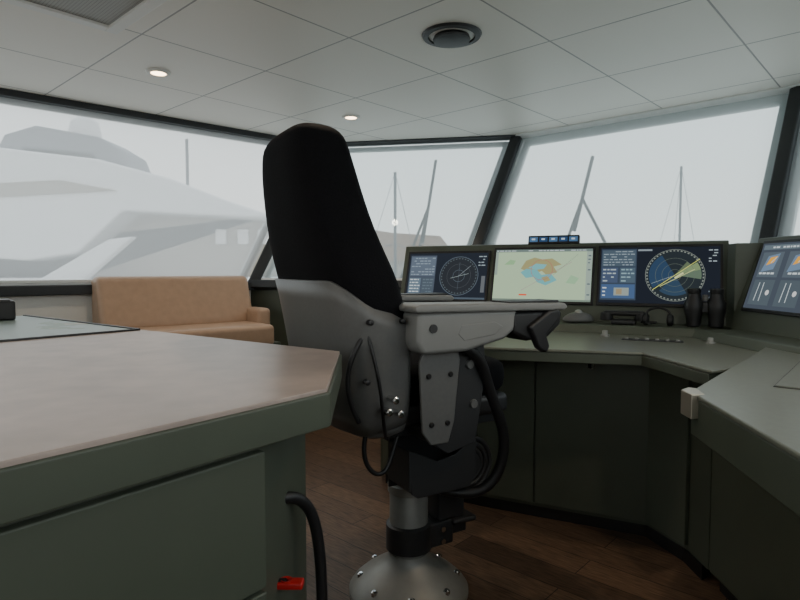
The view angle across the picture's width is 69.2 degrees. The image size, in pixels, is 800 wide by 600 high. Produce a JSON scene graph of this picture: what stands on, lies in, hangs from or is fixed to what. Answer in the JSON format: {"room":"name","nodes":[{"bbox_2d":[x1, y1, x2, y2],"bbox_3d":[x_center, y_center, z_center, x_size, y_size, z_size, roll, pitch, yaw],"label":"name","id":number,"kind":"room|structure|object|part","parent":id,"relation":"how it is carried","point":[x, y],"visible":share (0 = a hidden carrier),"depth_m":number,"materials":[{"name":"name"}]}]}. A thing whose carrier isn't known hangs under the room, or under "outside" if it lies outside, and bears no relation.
{"room":"control cabin","nodes":[
{"label":"control cabin","id":0,"kind":"room"},
{"bbox_2d":[0,290,250,322],"bbox_3d":[-2.775,0.460,2.907,4.428,0.980,0.060,-3,4,-42],"label":"wall","id":1,"kind":"structure","parent":0,"point":[68,307],"depth_m":3.49,"materials":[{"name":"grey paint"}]},
{"bbox_2d":[0,282,253,296],"bbox_3d":[-2.160,-0.055,3.389,2.834,0.060,0.100,-3,4,-42],"label":"sill","id":2,"kind":"structure","parent":1,"relation":"on","point":[82,289],"depth_m":3.40,"materials":[{"name":"black metal"}]},
{"bbox_2d":[0,283,90,285],"bbox_3d":[-2.188,-0.091,3.435,2.724,0.050,0.020,-3,4,-42],"label":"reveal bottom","id":3,"kind":"object","parent":2,"relation":"on","point":[40,283],"visible":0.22,"depth_m":3.49,"materials":[{"name":"white"}]},
{"bbox_2d":[249,238,271,289],"bbox_3d":[-0.882,-0.663,4.487,0.658,1.175,0.104,-2,4,-35],"label":"trim","id":4,"kind":"structure","parent":1,"relation":"attached to","point":[265,257],"depth_m":4.35,"materials":[{"name":"black metal"}]},
{"bbox_2d":[248,280,401,290],"bbox_3d":[-0.339,-0.100,4.191,1.594,0.088,0.111,1,3,11],"label":"sill","id":5,"kind":"structure","parent":1,"relation":"on","point":[256,284],"depth_m":4.27,"materials":[{"name":"black metal"}]},
{"bbox_2d":[472,136,523,244],"bbox_3d":[0.665,-0.647,4.192,0.641,1.176,0.098,-2,4,-38],"label":"trim","id":6,"kind":"structure","parent":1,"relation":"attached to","point":[506,169],"depth_m":4.19,"materials":[{"name":"black metal"}]},
{"bbox_3d":[-1.976,-0.626,3.584,2.568,1.120,2.240,0,3,0],"label":"glass pane","id":7,"kind":"object","parent":1,"relation":"attached to","visible":0},
{"bbox_2d":[0,97,269,145],"bbox_3d":[-1.885,-1.150,3.591,3.054,0.050,0.020,-3,4,-41],"label":"window blind","id":8,"kind":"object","parent":7,"relation":"attached to","point":[5,101],"depth_m":3.69,"materials":[{"name":"white fabric"}]},
{"bbox_2d":[238,219,267,276],"bbox_3d":[-0.980,-0.671,4.459,0.591,1.099,0.026,-2,4,-35],"label":"reveal","id":9,"kind":"object","parent":7,"relation":"attached to","point":[263,231],"visible":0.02,"depth_m":4.38,"materials":[{"name":"white"}]},
{"bbox_3d":[-0.105,-0.644,4.402,2.005,1.120,0.630,0,3,0],"label":"glass pane","id":10,"kind":"object","parent":1,"relation":"attached to","visible":0},
{"bbox_2d":[265,260,274,277],"bbox_3d":[-0.799,-0.658,4.514,0.588,1.093,0.040,-2,4,-35],"label":"reveal","id":11,"kind":"object","parent":10,"relation":"attached to","point":[272,266],"visible":0.02,"depth_m":4.40,"materials":[{"name":"white"}]},
{"bbox_2d":[399,160,436,277],"bbox_3d":[0.166,-0.602,4.393,0.102,0.999,0.554,2,4,34],"label":"window wiper","id":12,"kind":"object","parent":10,"relation":"attached to","point":[424,221],"depth_m":4.42,"materials":[{"name":"black metal"}]},
{"bbox_3d":[0.099,-0.406,4.344,0.257,0.612,0.295,0,3,0],"label":"arm","id":13,"kind":"part","parent":12,"relation":"part of","materials":[{"name":"black"}]},
{"bbox_3d":[0.149,-0.406,4.344,0.020,0.611,0.328,1,3,26],"label":"arm","id":14,"kind":"part","parent":12,"relation":"part of","materials":[{"name":"black"}]},
{"bbox_3d":[0.228,-0.768,4.486,0.025,0.677,0.322,1,3,22],"label":"blade","id":15,"kind":"part","parent":12,"relation":"part of","materials":[{"name":"black"}]},
{"bbox_2d":[349,142,503,152],"bbox_3d":[0.113,-1.182,4.511,1.441,0.040,0.031,1,3,11],"label":"window blind","id":16,"kind":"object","parent":10,"relation":"attached to","point":[487,144],"depth_m":4.48,"materials":[{"name":"white fabric"}]},
{"bbox_2d":[467,141,508,244],"bbox_3d":[0.598,-0.645,4.248,0.568,1.092,0.040,-2,4,-37],"label":"reveal","id":17,"kind":"object","parent":10,"relation":"attached to","point":[489,189],"visible":0.5,"depth_m":4.27,"materials":[{"name":"white metal"}]},
{"bbox_2d":[251,290,288,345],"bbox_3d":[-0.332,0.391,4.255,1.576,0.980,0.359,0,3,0],"label":"wall","id":18,"kind":"structure","parent":0,"point":[269,299],"depth_m":4.33,"materials":[{"name":"paint"}]},
{"bbox_2d":[0,0,799,141],"bbox_3d":[-0.422,-1.126,1.641,5.657,0.080,6.046,3,4,41],"label":"ceiling","id":19,"kind":"structure","parent":0,"point":[271,67],"depth_m":2.77,"materials":[{"name":"white plastic"}]},
{"bbox_2d":[0,0,166,33],"bbox_3d":[-1.074,-1.087,1.823,0.980,0.018,0.740,3,4,42],"label":"ceiling vent","id":20,"kind":"object","parent":19,"relation":"in","point":[111,16],"visible":1,"depth_m":2.21,"materials":[{"name":"white metal"}]},
{"bbox_3d":[-1.433,-1.102,2.118,0.050,0.018,0.690,3,4,42],"label":"frame","id":21,"kind":"part","parent":20,"relation":"part of","materials":[{"name":"white paint"}]},
{"bbox_3d":[-1.074,-1.091,1.822,0.880,0.006,0.640,3,4,42],"label":"perforated plate","id":22,"kind":"part","parent":20,"relation":"part of","materials":[{"name":"grey metal"}]},
{"bbox_3d":[-0.841,-1.100,2.076,0.980,0.018,0.050,3,4,42],"label":"frame","id":23,"kind":"part","parent":20,"relation":"part of","materials":[{"name":"white paint"}]},
{"bbox_2d":[0,88,276,140],"bbox_3d":[-1.838,-1.168,3.549,3.195,0.040,0.070,-3,4,-41],"label":"screen cassette","id":24,"kind":"object","parent":19,"relation":"attached to","point":[4,93],"visible":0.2,"depth_m":3.63,"materials":[{"name":"black metal"}]},
{"bbox_2d":[146,68,170,76],"bbox_3d":[-1.220,-1.147,2.930,0.120,0.012,0.120,0,3,0],"label":"recessed light","id":25,"kind":"object","parent":19,"relation":"in","point":[156,72],"depth_m":2.91,"materials":[{"name":"white plastic"}]},
{"bbox_2d":[342,114,359,119],"bbox_3d":[-0.320,-1.191,3.784,0.120,0.012,0.120,0,3,0],"label":"recessed light","id":26,"kind":"object","parent":19,"relation":"in","point":[347,116],"depth_m":3.76,"materials":[{"name":"white plastic"}]},
{"bbox_2d":[346,134,515,146],"bbox_3d":[0.111,-1.220,4.459,1.558,0.037,0.068,1,3,11],"label":"screen cassette","id":27,"kind":"object","parent":19,"relation":"attached to","point":[492,137],"visible":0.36,"depth_m":4.43,"materials":[{"name":"grey plastic"}]},
{"bbox_2d":[422,22,481,47],"bbox_3d":[0.220,-1.114,2.471,0.256,0.031,0.256,0,3,0],"label":"air vent","id":28,"kind":"object","parent":19,"relation":"in","point":[448,34],"depth_m":2.42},
{"bbox_2d":[515,84,795,139],"bbox_3d":[1.519,-1.184,3.731,1.753,0.053,0.071,3,4,42],"label":"screen cassette","id":29,"kind":"object","parent":19,"relation":"attached to","point":[780,91],"visible":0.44,"depth_m":3.60,"materials":[{"name":"white metal"}]},
{"bbox_3d":[-1.932,-0.637,3.530,2.468,1.058,2.154,0,3,0],"label":"screen","id":30,"kind":"object","parent":19,"relation":"hanging from","visible":0},
{"bbox_2d":[0,280,91,283],"bbox_3d":[-2.152,-0.106,3.404,2.730,0.020,0.012,-3,4,-42],"label":"screen hem","id":31,"kind":"object","parent":30,"relation":"attached to","point":[1,281],"visible":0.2,"depth_m":3.42,"materials":[{"name":"white"}]},
{"bbox_2d":[305,425,727,599],"bbox_3d":[-0.617,1.052,1.533,5.437,0.060,5.238,3,4,42],"label":"floor","id":32,"kind":"structure","parent":0,"point":[500,554],"depth_m":2.27,"materials":[{"name":"brown wood"}]},
{"bbox_2d":[0,315,341,599],"bbox_3d":[-1.498,0.589,1.124,2.375,0.908,2.116,2,4,36],"label":"table","id":33,"kind":"object","parent":32,"relation":"on","point":[136,464],"depth_m":0.83,"materials":[{"name":"laminate"}]},
{"bbox_2d":[0,299,15,320],"bbox_3d":[-1.600,0.039,2.245,0.180,0.080,0.120,-2,4,-38],"label":"instrument box","id":34,"kind":"object","parent":33,"relation":"on","point":[7,306],"visible":1,"depth_m":2.24,"materials":[{"name":"black plastic"}]},
{"bbox_3d":[-0.412,0.353,0.646,0.018,0.215,0.649,2,4,38],"label":"drawer","id":35,"kind":"part","parent":33,"relation":"part of","materials":[{"name":"green paint"}]},
{"bbox_3d":[-0.412,0.594,0.659,0.018,0.255,0.649,2,4,38],"label":"drawer","id":36,"kind":"part","parent":33,"relation":"part of","materials":[{"name":"paint"}]},
{"bbox_3d":[-0.198,0.493,1.012,0.060,0.016,0.024,0,3,0],"label":"red valve handle","id":37,"kind":"part","parent":33,"relation":"part of","materials":[{"name":"red plastic"}]},
{"bbox_2d":[285,491,327,599],"bbox_3d":[-0.136,0.692,1.145,0.028,0.694,0.253,3,4,44],"label":"grab rail","id":38,"kind":"object","parent":33,"relation":"attached to","point":[292,497],"visible":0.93,"depth_m":1.10,"materials":[{"name":"black plastic"}]},
{"bbox_2d":[91,276,280,344],"bbox_3d":[-1.298,0.380,3.686,1.060,1.060,0.755,-3,4,-41],"label":"settee","id":39,"kind":"object","parent":32,"relation":"on","point":[206,306],"visible":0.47,"depth_m":3.73,"materials":[{"name":"beige leather"}]},
{"bbox_3d":[-1.475,0.011,3.851,1.000,0.340,0.225,-3,4,-41],"label":"backrest","id":40,"kind":"part","parent":39,"relation":"part of","materials":[{"name":"beige leather"}]},
{"bbox_2d":[139,321,273,343],"bbox_3d":[-1.313,0.240,3.635,0.980,0.145,0.400,-3,4,-41],"label":"seat cushion","id":41,"kind":"object","parent":39,"relation":"on","point":[252,331],"depth_m":3.66,"materials":[{"name":"beige leather"}]},
{"bbox_2d":[262,123,566,599],"bbox_3d":[-0.012,0.241,1.937,0.825,1.519,0.738,-2,3,-30],"label":"chair","id":42,"kind":"object","parent":32,"relation":"on","point":[418,377],"visible":0.98,"depth_m":1.67,"materials":[{"name":"leather"}]},
{"bbox_3d":[-0.226,-0.083,1.800,0.336,0.859,0.575,-2,3,-30],"label":"backrest","id":43,"kind":"part","parent":42,"relation":"part of","materials":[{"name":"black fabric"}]},
{"bbox_3d":[-0.125,0.219,1.570,0.054,0.248,0.041,-2,3,-30],"label":"release handle","id":44,"kind":"part","parent":42,"relation":"part of","materials":[{"name":"black plastic"}]},
{"bbox_3d":[-0.047,0.303,1.602,0.020,0.020,0.087,-2,3,-30],"label":"chrome knob","id":45,"kind":"part","parent":42,"relation":"part of","materials":[{"name":"white metal"}]},
{"bbox_3d":[-0.030,0.272,1.610,0.020,0.020,0.087,-2,3,-30],"label":"chrome knob","id":46,"kind":"part","parent":42,"relation":"part of","materials":[{"name":"white metal"}]},
{"bbox_3d":[-0.017,0.312,1.620,0.020,0.020,0.087,-2,3,-30],"label":"chrome knob","id":47,"kind":"part","parent":42,"relation":"part of","materials":[{"name":"white metal"}]},
{"bbox_3d":[0.085,-0.022,2.336,0.200,0.010,0.086,-2,3,-30],"label":"arm control panel","id":48,"kind":"part","parent":42,"relation":"part of","materials":[{"name":"black plastic"}]},
{"bbox_3d":[0.113,0.274,1.664,0.140,0.280,0.011,-2,3,-30],"label":"plate","id":49,"kind":"part","parent":42,"relation":"part of","materials":[{"name":"grey plastic"}]},
{"bbox_3d":[0.056,0.380,1.987,0.420,0.035,0.380,-2,3,-30],"label":"swivel plate","id":50,"kind":"part","parent":42,"relation":"part of","materials":[{"name":"black metal"}]},
{"bbox_2d":[410,351,503,402],"bbox_3d":[0.056,0.247,1.980,0.530,0.122,0.453,-2,3,-30],"label":"seat cushion","id":51,"kind":"object","parent":42,"relation":"on","point":[496,368],"depth_m":1.87,"materials":[{"name":"grey plastic"}]},
{"bbox_3d":[0.173,0.291,1.720,0.200,0.319,0.012,-2,3,-30],"label":"plate","id":52,"kind":"part","parent":42,"relation":"part of","materials":[{"name":"grey plastic"}]},
{"bbox_3d":[0.182,0.801,2.082,0.090,0.045,0.070,-2,3,-30],"label":"footrest arm","id":53,"kind":"part","parent":42,"relation":"part of","materials":[{"name":"black metal"}]},
{"bbox_3d":[0.175,0.086,1.688,0.352,0.117,0.098,-2,3,-30],"label":"arm","id":54,"kind":"part","parent":42,"relation":"part of","materials":[{"name":"grey plastic"}]},
{"bbox_3d":[0.195,0.768,2.087,0.100,0.020,0.140,-2,3,-30],"label":"footrest plate","id":55,"kind":"part","parent":42,"relation":"part of","materials":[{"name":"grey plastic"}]},
{"bbox_3d":[0.390,0.006,1.809,0.200,0.010,0.086,-2,3,-30],"label":"arm control panel","id":56,"kind":"part","parent":42,"relation":"part of","materials":[{"name":"black plastic"}]},
{"bbox_3d":[0.439,0.095,1.780,0.124,0.131,0.027,-2,3,-30],"label":"pod handle","id":57,"kind":"part","parent":42,"relation":"part of","materials":[{"name":"black plastic"}]},
{"bbox_2d":[381,235,799,599],"bbox_3d":[0.910,0.362,2.254,1.701,1.245,3.946,-1,3,-14],"label":"console","id":58,"kind":"object","parent":32,"relation":"on","point":[691,447],"depth_m":2.28,"materials":[{"name":"laminate"}]},
{"bbox_3d":[0.136,0.550,2.820,0.513,0.670,0.016,2,4,32],"label":"cabinet door","id":59,"kind":"part","parent":58,"relation":"part of","materials":[{"name":"paint"}]},
{"bbox_2d":[404,250,491,301],"bbox_3d":[0.265,-0.136,3.311,0.500,0.288,0.101,1,3,25],"label":"monitor","id":60,"kind":"object","parent":58,"relation":"on","point":[463,275],"visible":0.99,"depth_m":3.29,"materials":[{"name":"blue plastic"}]},
{"bbox_3d":[0.476,0.560,2.620,0.260,0.670,0.016,1,3,27],"label":"cabinet door","id":61,"kind":"part","parent":58,"relation":"part of","materials":[{"name":"green paint"}]},
{"bbox_2d":[490,246,595,304],"bbox_3d":[0.754,-0.132,3.089,0.535,0.303,0.105,1,3,25],"label":"monitor","id":62,"kind":"object","parent":58,"relation":"attached to","point":[565,275],"visible":0.94,"depth_m":3.08,"materials":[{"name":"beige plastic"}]},
{"bbox_2d":[528,235,579,244],"bbox_3d":[0.831,-0.321,3.132,0.270,0.056,0.045,1,3,25],"label":"panel","id":63,"kind":"object","parent":58,"relation":"on","point":[548,239],"visible":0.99,"depth_m":3.11,"materials":[{"name":"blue plastic"}]},
{"bbox_2d":[563,309,593,321],"bbox_3d":[0.882,0.079,2.870,0.156,0.064,0.087,0,3,-6],"label":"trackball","id":64,"kind":"object","parent":58,"relation":"on","point":[578,315],"visible":1,"depth_m":2.84,"materials":[{"name":"grey plastic"}]},
{"bbox_3d":[0.807,0.569,2.460,0.457,0.670,0.016,1,3,25],"label":"cabinet door","id":65,"kind":"part","parent":58,"relation":"part of","materials":[{"name":"green paint"}]},
{"bbox_3d":[0.930,0.150,2.631,0.040,0.027,0.040,0,3,0],"label":"rotary knob","id":66,"kind":"part","parent":58,"relation":"part of","materials":[{"name":"grey plastic"}]},
{"bbox_2d":[600,310,656,324],"bbox_3d":[1.091,0.085,2.775,0.255,0.063,0.088,1,3,23],"label":"handset","id":67,"kind":"object","parent":58,"relation":"on","point":[607,314],"visible":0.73,"depth_m":2.76,"materials":[{"name":"black plastic"}]},
{"bbox_2d":[600,312,612,319],"bbox_3d":[1.002,0.076,2.812,0.062,0.039,0.062,1,3,23],"label":"ear cup","id":68,"kind":"object","parent":67,"relation":"on","point":[604,315],"depth_m":2.79,"materials":[{"name":"black plastic"}]},
{"bbox_2d":[634,313,642,320],"bbox_3d":[1.144,0.080,2.752,0.062,0.039,0.062,1,3,23],"label":"ear cup","id":69,"kind":"object","parent":67,"relation":"on","point":[637,316],"depth_m":2.73,"materials":[{"name":"black plastic"}]},
{"bbox_2d":[621,337,683,342],"bbox_3d":[1.070,0.168,2.462,0.240,0.010,0.050,1,3,25],"label":"switch plate","id":70,"kind":"object","parent":58,"relation":"on","point":[625,338],"visible":1,"depth_m":2.45,"materials":[{"name":"grey plastic"}]},
{"bbox_2d":[642,306,673,325],"bbox_3d":[1.189,0.076,2.679,0.132,0.088,0.104,2,3,29],"label":"headset","id":71,"kind":"object","parent":58,"relation":"on","point":[645,318],"visible":1,"depth_m":2.70,"materials":[{"name":"black plastic"}]},
{"bbox_2d":[596,244,722,307],"bbox_3d":[1.267,-0.121,2.853,0.565,0.306,0.106,1,3,25],"label":"monitor","id":72,"kind":"object","parent":58,"relation":"on","point":[627,275],"visible":0.95,"depth_m":2.85,"materials":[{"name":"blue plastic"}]},
{"bbox_3d":[1.042,0.579,2.258,0.016,0.670,0.215,-1,3,-16],"label":"cabinet door","id":73,"kind":"part","parent":58,"relation":"part of","materials":[{"name":"green paint"}]},
{"bbox_2d":[684,288,726,327],"bbox_3d":[1.391,0.035,2.646,0.174,0.175,0.086,1,3,25],"label":"binoculars","id":74,"kind":"object","parent":58,"relation":"on","point":[715,307],"visible":1,"depth_m":2.63,"materials":[{"name":"black plastic"}]},
{"bbox_3d":[1.270,0.165,2.372,0.035,0.024,0.035,0,3,0],"label":"rotary knob","id":75,"kind":"part","parent":58,"relation":"part of","materials":[{"name":"grey plastic"}]},
{"bbox_3d":[1.065,0.626,1.740,0.016,0.630,0.482,0,3,2],"label":"cabinet door","id":76,"kind":"part","parent":58,"relation":"part of","materials":[{"name":"green paint"}]},
{"bbox_2d":[741,238,799,316],"bbox_3d":[1.555,-0.090,2.260,0.106,0.306,0.560,0,3,-2],"label":"monitor","id":77,"kind":"object","parent":58,"relation":"attached to","point":[774,286],"visible":1,"depth_m":2.38,"materials":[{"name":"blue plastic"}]},
{"bbox_3d":[1.261,0.201,1.492,0.420,0.004,0.620,3,4,40],"label":"hatch lid","id":78,"kind":"part","parent":58,"relation":"part of","materials":[{"name":"laminate"}]},
{"bbox_3d":[1.106,0.431,3.468,1.322,0.980,1.303,0,3,0],"label":"wall","id":79,"kind":"structure","parent":0,"visible":0},
{"bbox_2d":[758,86,799,240],"bbox_3d":[1.955,-0.585,2.976,0.702,1.178,0.086,-3,4,-43],"label":"trim","id":80,"kind":"structure","parent":79,"relation":"attached to","point":[789,140],"depth_m":2.97,"materials":[{"name":"black metal"}]},
{"bbox_3d":[1.359,-0.596,3.609,1.740,1.120,1.600,0,3,0],"label":"glass pane","id":81,"kind":"object","parent":79,"relation":"attached to","visible":0},
{"bbox_2d":[487,140,530,244],"bbox_3d":[0.742,-0.637,4.176,0.560,1.087,0.057,-2,4,-38],"label":"reveal","id":82,"kind":"object","parent":81,"relation":"attached to","point":[514,179],"visible":0.64,"depth_m":4.20,"materials":[{"name":"white"}]},
{"bbox_2d":[568,156,605,241],"bbox_3d":[1.181,-0.570,3.786,0.379,0.862,0.675,0,3,0],"label":"window wiper","id":83,"kind":"object","parent":81,"relation":"attached to","point":[575,221],"depth_m":3.90,"materials":[{"name":"black metal"}]},
{"bbox_3d":[1.122,-0.419,3.868,0.339,0.547,0.020,-3,4,-41],"label":"arm","id":84,"kind":"part","parent":83,"relation":"part of","materials":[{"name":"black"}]},
{"bbox_3d":[1.260,-0.736,3.977,0.026,0.550,0.347,2,4,38],"label":"blade","id":85,"kind":"part","parent":83,"relation":"part of","materials":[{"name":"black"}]},
{"bbox_3d":[1.292,-0.411,3.718,0.020,0.551,0.533,-1,3,-11],"label":"arm","id":86,"kind":"part","parent":83,"relation":"part of","materials":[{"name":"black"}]},
{"bbox_2d":[524,95,787,145],"bbox_3d":[1.549,-1.139,3.765,1.676,0.058,0.042,3,4,42],"label":"window blind","id":87,"kind":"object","parent":81,"relation":"attached to","point":[771,102],"depth_m":3.65,"materials":[{"name":"white fabric"}]},
{"bbox_2d":[750,96,787,242],"bbox_3d":[1.935,-0.579,3.051,0.618,1.086,0.056,-3,4,-42],"label":"reveal","id":88,"kind":"object","parent":81,"relation":"attached to","point":[775,140],"visible":0.36,"depth_m":3.08,"materials":[{"name":"white"}]},
{"label":"outside","id":89,"kind":"structure","parent":0,"visible":0},
{"bbox_3d":[0.000,-6.681,199.922,600.000,0.090,600.000,0,3,0],"label":"sea surface","id":90,"kind":"object","parent":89,"visible":0},
{"bbox_2d":[0,116,277,280],"bbox_3d":[-9.710,-0.810,15.078,14.581,7.260,5.800,0,3,0],"label":"motor yacht","id":91,"kind":"object","parent":90,"relation":"on","point":[76,204],"visible":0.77,"depth_m":12.35,"materials":[{"name":"white"}]},
{"bbox_2d":[376,172,411,277],"bbox_3d":[-0.450,-1.441,23.958,8.500,7.603,3.000,0,3,0],"label":"boat","id":92,"kind":"object","parent":90,"relation":"on","point":[395,173],"visible":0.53,"depth_m":23.83,"materials":[{"name":"white metal"}]},
{"bbox_2d":[375,230,446,277],"bbox_3d":[-0.750,-1.768,40.963,9.300,6.500,6.600,0,3,0],"label":"building","id":93,"kind":"structure","parent":90,"relation":"on","point":[386,238],"depth_m":37.56,"materials":[{"name":"beige"}]},
{"bbox_2d":[660,166,693,240],"bbox_3d":[14.150,-2.400,29.916,8.500,8.902,3.000,0,3,0],"label":"boat","id":94,"kind":"object","parent":90,"relation":"on","point":[681,167],"visible":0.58,"depth_m":29.76,"materials":[{"name":"white metal"}]},
{"bbox_3d":[0.988,0.637,-0.504,2.706,0.980,3.580,0,3,0],"label":"wall","id":95,"kind":"structure","parent":0,"visible":0},
{"bbox_3d":[2.208,-0.524,2.232,0.850,1.120,1.961,0,3,0],"label":"glass pane","id":96,"kind":"object","parent":95,"relation":"attached to","visible":0},
{"bbox_2d":[781,144,799,235],"bbox_3d":[2.009,-0.572,2.941,0.630,1.093,0.054,-3,4,-43],"label":"reveal","id":97,"kind":"object","parent":96,"relation":"attached to","point":[794,197],"visible":0.38,"depth_m":2.90,"materials":[{"name":"white"}]},
{"bbox_3d":[-0.111,-0.679,4.340,1.874,1.058,0.591,0,3,0],"label":"screen","id":98,"kind":"object","parent":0,"visible":0},
{"bbox_2d":[261,278,401,279],"bbox_3d":[-0.317,-0.148,4.213,1.472,0.021,0.016,1,3,11],"label":"screen hem","id":99,"kind":"object","parent":98,"relation":"attached to","point":[261,278],"visible":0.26,"depth_m":4.33,"materials":[{"name":"white"}]}
]}

